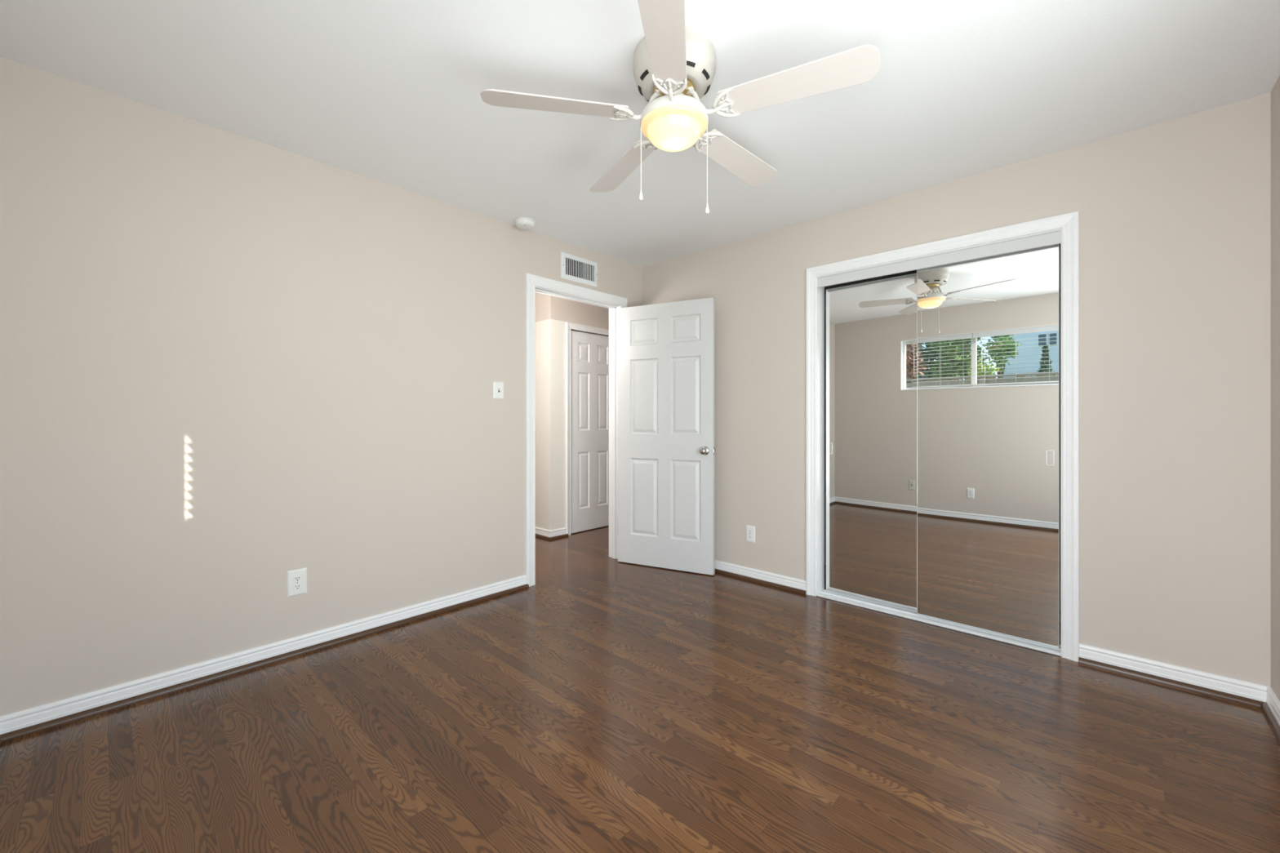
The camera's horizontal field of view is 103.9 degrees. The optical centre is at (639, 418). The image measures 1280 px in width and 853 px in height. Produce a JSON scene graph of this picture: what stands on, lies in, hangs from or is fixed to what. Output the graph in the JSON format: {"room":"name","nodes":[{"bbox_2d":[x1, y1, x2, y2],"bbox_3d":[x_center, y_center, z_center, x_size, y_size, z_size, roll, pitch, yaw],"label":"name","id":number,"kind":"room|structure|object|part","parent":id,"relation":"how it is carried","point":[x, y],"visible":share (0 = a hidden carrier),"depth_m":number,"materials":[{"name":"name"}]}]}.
{"room":"empty bedroom","nodes":[
{"label":"empty bedroom","id":0,"kind":"room"},
{"bbox_2d":[0,57,642,715],"bbox_3d":[-1.234,-0.073,3.017,0.120,2.440,3.560,0,0,43],"label":"wall","id":1,"kind":"structure","parent":0,"point":[231,364],"depth_m":2.25,"materials":[{"name":"beige paint"}]},
{"bbox_2d":[0,574,526,734],"bbox_3d":[-1.535,1.105,2.594,0.014,0.084,2.250,0,0,43],"label":"baseboard","id":2,"kind":"structure","parent":1,"relation":"attached to","point":[27,717],"depth_m":2.23,"materials":[{"name":"white paint"}]},
{"bbox_2d":[0,584,528,742],"bbox_3d":[-1.518,1.135,2.588,0.017,0.023,2.236,0,0,43],"label":"trim","id":3,"kind":"structure","parent":1,"relation":"attached to","point":[24,731],"depth_m":2.23,"materials":[{"name":"brown wood"}]},
{"bbox_2d":[286,567,306,597],"bbox_3d":[-1.673,0.800,2.448,0.009,0.127,0.083,0,0,43],"label":"power outlet","id":4,"kind":"object","parent":1,"relation":"attached to","point":[296,580],"visible":1,"depth_m":2.44,"materials":[{"name":"white plastic"}]},
{"bbox_2d":[293,583,301,590],"bbox_3d":[-1.671,0.819,2.446,0.003,0.026,0.034,0,0,43],"label":"receptacle","id":5,"kind":"object","parent":4,"relation":"attached to","point":[295,586],"depth_m":2.44,"materials":[{"name":"white plastic"}]},
{"bbox_2d":[293,575,301,582],"bbox_3d":[-1.671,0.780,2.446,0.003,0.026,0.034,0,0,43],"label":"receptacle","id":6,"kind":"object","parent":4,"relation":"attached to","point":[295,578],"depth_m":2.44,"materials":[{"name":"white plastic"}]},
{"bbox_2d":[493,381,503,399],"bbox_3d":[-0.914,-0.185,3.259,0.022,0.112,0.076,0,0,43],"label":"light switch","id":7,"kind":"object","parent":1,"relation":"attached to","point":[498,387],"visible":1,"depth_m":3.26,"materials":[{"name":"white plastic"}]},
{"bbox_2d":[525,272,626,586],"bbox_3d":[-0.492,0.077,3.819,0.159,2.140,0.980,0,0,43],"label":"door frame","id":8,"kind":"structure","parent":1,"relation":"attached to","point":[532,281],"depth_m":3.59,"materials":[{"name":"white paint"}]},
{"bbox_2d":[560,251,597,287],"bbox_3d":[-0.450,-1.119,3.768,0.011,0.192,0.356,0,0,43],"label":"air vent","id":9,"kind":"object","parent":1,"relation":"in","point":[573,268],"visible":1,"depth_m":3.76,"materials":[{"name":"white metal"}]},
{"bbox_2d":[535,319,608,530],"bbox_3d":[-1.226,0.098,6.228,2.530,2.098,1.635,0,0,43],"label":"wall","id":10,"kind":"structure","parent":0,"point":[550,334],"depth_m":4.84,"materials":[{"name":"beige paint"}]},
{"bbox_2d":[535,527,566,537],"bbox_3d":[-1.677,1.105,5.657,2.444,0.084,0.211,0,0,43],"label":"baseboard","id":11,"kind":"structure","parent":10,"relation":"attached to","point":[541,531],"depth_m":4.83,"materials":[{"name":"white paint"}]},
{"bbox_2d":[535,533,568,540],"bbox_3d":[-1.677,1.135,5.645,2.461,0.023,0.228,0,0,43],"label":"trim","id":12,"kind":"structure","parent":10,"relation":"attached to","point":[536,535],"depth_m":4.81,"materials":[{"name":"brown wood"}]},
{"bbox_2d":[565,322,608,535],"bbox_3d":[-0.465,0.102,5.174,0.020,2.089,0.751,0,0,43],"label":"door frame","id":13,"kind":"structure","parent":10,"relation":"attached to","point":[569,326],"depth_m":4.91,"materials":[{"name":"white paint"}]},
{"bbox_2d":[570,330,608,533],"bbox_3d":[-0.470,0.131,5.175,0.104,2.012,0.626,0,0,43],"label":"door","id":14,"kind":"structure","parent":10,"relation":"in","point":[589,353],"depth_m":5.15,"materials":[{"name":"white paint"}]},
{"bbox_2d":[535,292,608,328],"bbox_3d":[-1.226,-1.122,6.232,2.524,0.342,1.629,0,0,43],"label":"wall","id":15,"kind":"structure","parent":0,"point":[547,307],"depth_m":4.96,"materials":[{"name":"beige paint"}]},
{"bbox_2d":[0,525,1279,852],"bbox_3d":[-0.710,1.207,3.547,7.130,0.120,5.070,0,0,43],"label":"floor","id":16,"kind":"structure","parent":0,"point":[604,704],"depth_m":1.73,"materials":[{"name":"brown wood"}]},
{"bbox_2d":[816,589,1060,656],"bbox_3d":[1.624,1.138,2.870,1.209,0.016,0.118,0,0,43],"label":"floor track","id":17,"kind":"object","parent":16,"relation":"on","point":[901,612],"visible":0.66,"depth_m":2.82,"materials":[{"name":"white metal"}]},
{"bbox_2d":[826,273,916,611],"bbox_3d":[1.445,0.138,3.095,0.599,1.974,0.021,0,0,44],"label":"mirror door","id":18,"kind":"structure","parent":17,"relation":"on","point":[871,326],"depth_m":3.09,"materials":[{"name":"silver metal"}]},
{"bbox_2d":[916,244,1059,648],"bbox_3d":[1.829,0.131,2.675,0.629,1.988,0.020,0,0,43],"label":"mirror door","id":19,"kind":"structure","parent":17,"relation":"on","point":[988,328],"depth_m":2.65,"materials":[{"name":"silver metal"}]},
{"bbox_2d":[0,0,1279,267],"bbox_3d":[-0.710,-1.353,3.547,7.130,0.120,5.070,0,0,43],"label":"ceiling","id":20,"kind":"structure","parent":0,"point":[387,91],"depth_m":1.92,"materials":[{"name":"white paint"}]},
{"bbox_2d":[514,217,535,229],"bbox_3d":[-0.752,-1.272,3.276,0.132,0.042,0.132,0,0,43],"label":"smoke detector","id":21,"kind":"object","parent":20,"relation":"attached to","point":[522,223],"visible":1,"depth_m":3.24,"materials":[{"name":"white plastic"}]},
{"bbox_3d":[-0.752,-1.287,3.276,0.132,0.012,0.132,0,0,43],"label":"plate","id":22,"kind":"part","parent":21,"relation":"part of","materials":[{"name":"white plastic"}]},
{"bbox_2d":[480,0,879,213],"bbox_3d":[0.159,-1.015,1.833,1.299,0.557,1.242,0,0,43],"label":"ceiling fan","id":23,"kind":"object","parent":20,"relation":"hanging from","point":[674,63],"visible":1,"depth_m":1.69,"materials":[{"name":"white metal"}]},
{"bbox_3d":[-0.289,-1.078,1.720,0.492,0.006,0.132,0,12,-10],"label":"fan blade","id":24,"kind":"part","parent":23,"relation":"part of","materials":[{"name":"white wood"}]},
{"bbox_3d":[-0.076,-1.078,2.162,0.132,0.006,0.492,-14,7,-27],"label":"fan blade","id":25,"kind":"part","parent":23,"relation":"part of","materials":[{"name":"white wood"}]},
{"bbox_3d":[0.004,-0.938,1.794,0.004,0.239,0.003,0,0,43],"label":"pull chain","id":26,"kind":"part","parent":23,"relation":"part of","materials":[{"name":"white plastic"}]},
{"bbox_3d":[0.066,-1.078,1.380,0.132,0.006,0.492,13,2,8],"label":"fan blade","id":27,"kind":"part","parent":23,"relation":"part of","materials":[{"name":"white wood"}]},
{"bbox_3d":[0.122,-1.017,1.794,0.239,0.072,0.239,0,0,43],"label":"lamp shade","id":28,"kind":"part","parent":23,"relation":"part of","materials":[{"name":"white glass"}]},
{"bbox_3d":[0.241,-0.914,1.794,0.004,0.287,0.003,0,0,43],"label":"pull chain","id":29,"kind":"part","parent":23,"relation":"part of","materials":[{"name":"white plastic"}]},
{"bbox_3d":[0.411,-1.078,2.096,0.132,0.006,0.492,-17,-12,42],"label":"fan blade","id":30,"kind":"part","parent":23,"relation":"part of","materials":[{"name":"white wood"}]},
{"bbox_3d":[0.499,-1.078,1.613,0.492,0.006,0.132,0,-12,26],"label":"fan blade","id":31,"kind":"part","parent":23,"relation":"part of","materials":[{"name":"white wood"}]},
{"bbox_2d":[617,297,715,575],"bbox_3d":[0.184,0.128,3.843,0.816,2.022,0.174,0,0,27],"label":"door","id":32,"kind":"structure","parent":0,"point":[666,351],"depth_m":3.81,"materials":[{"name":"white paint"}]},
{"bbox_3d":[0.463,0.234,3.644,0.064,0.064,0.070,0,0,27],"label":"knob","id":33,"kind":"part","parent":32,"relation":"part of","materials":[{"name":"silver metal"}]},
{"bbox_2d":[824,244,1060,612],"bbox_3d":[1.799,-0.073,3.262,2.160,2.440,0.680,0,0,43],"label":"door frame","id":34,"kind":"structure","parent":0,"point":[908,273],"depth_m":3.82,"materials":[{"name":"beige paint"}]},
{"bbox_2d":[642,92,1271,687],"bbox_3d":[1.300,-0.073,3.179,3.620,2.440,0.120,0,0,43],"label":"wall","id":35,"kind":"structure","parent":0,"point":[1175,215],"depth_m":2.25,"materials":[{"name":"beige paint"}]},
{"bbox_2d":[746,524,755,542],"bbox_3d":[0.785,0.820,3.567,0.074,0.116,0.009,0,0,43],"label":"power outlet","id":36,"kind":"object","parent":35,"relation":"attached to","point":[750,530],"visible":1,"depth_m":3.56,"materials":[{"name":"white plastic"}]},
{"bbox_2d":[715,560,805,590],"bbox_3d":[0.494,1.105,3.716,1.468,0.084,0.185,0,0,43],"label":"baseboard","id":37,"kind":"structure","parent":35,"relation":"attached to","point":[795,583],"depth_m":3.50,"materials":[{"name":"white paint"}]},
{"bbox_2d":[715,568,805,595],"bbox_3d":[0.495,1.135,3.706,1.453,0.023,0.171,0,0,43],"label":"trim","id":38,"kind":"structure","parent":35,"relation":"attached to","point":[719,571],"depth_m":3.48,"materials":[{"name":"brown wood"}]},
{"bbox_2d":[817,229,1060,287],"bbox_3d":[1.627,-0.883,2.873,1.209,0.064,0.115,0,0,43],"label":"closet door track","id":39,"kind":"object","parent":35,"relation":"attached to","point":[1051,237],"visible":0.9,"depth_m":2.75,"materials":[{"name":"white metal"}]},
{"bbox_2d":[805,210,1079,662],"bbox_3d":[1.628,0.107,2.875,1.245,2.080,0.120,0,0,43],"label":"door frame","id":40,"kind":"structure","parent":35,"relation":"attached to","point":[820,291],"depth_m":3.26,"materials":[{"name":"white paint"}]},
{"bbox_2d":[1078,657,1266,708],"bbox_3d":[2.269,1.135,2.169,0.558,0.023,0.017,0,0,43],"label":"trim","id":41,"kind":"structure","parent":35,"relation":"attached to","point":[1207,691],"depth_m":2.15,"materials":[{"name":"brown wood"}]},
{"bbox_2d":[1079,643,1270,702],"bbox_3d":[2.285,1.105,2.176,0.572,0.084,0.014,0,0,43],"label":"baseboard","id":42,"kind":"structure","parent":35,"relation":"attached to","point":[1252,691],"depth_m":2.15,"materials":[{"name":"white paint"}]},
{"bbox_2d":[1271,75,1279,701],"bbox_3d":[1.335,-0.073,0.640,0.120,2.440,3.560,0,0,43],"label":"wall","id":43,"kind":"structure","parent":0,"point":[1275,93],"depth_m":1.92,"materials":[{"name":"beige paint"}]},
{"bbox_2d":[1260,702,1279,744],"bbox_3d":[1.321,1.135,0.747,0.017,0.023,3.392,0,0,43],"label":"trim","id":44,"kind":"structure","parent":43,"relation":"attached to","point":[1272,722],"depth_m":1.88,"materials":[{"name":"brown wood"}]},
{"bbox_2d":[1266,687,1279,726],"bbox_3d":[1.333,1.105,0.737,0.014,0.084,3.420,0,0,43],"label":"baseboard","id":45,"kind":"structure","parent":43,"relation":"attached to","point":[1273,702],"depth_m":1.91,"materials":[{"name":"white paint"}]}
]}

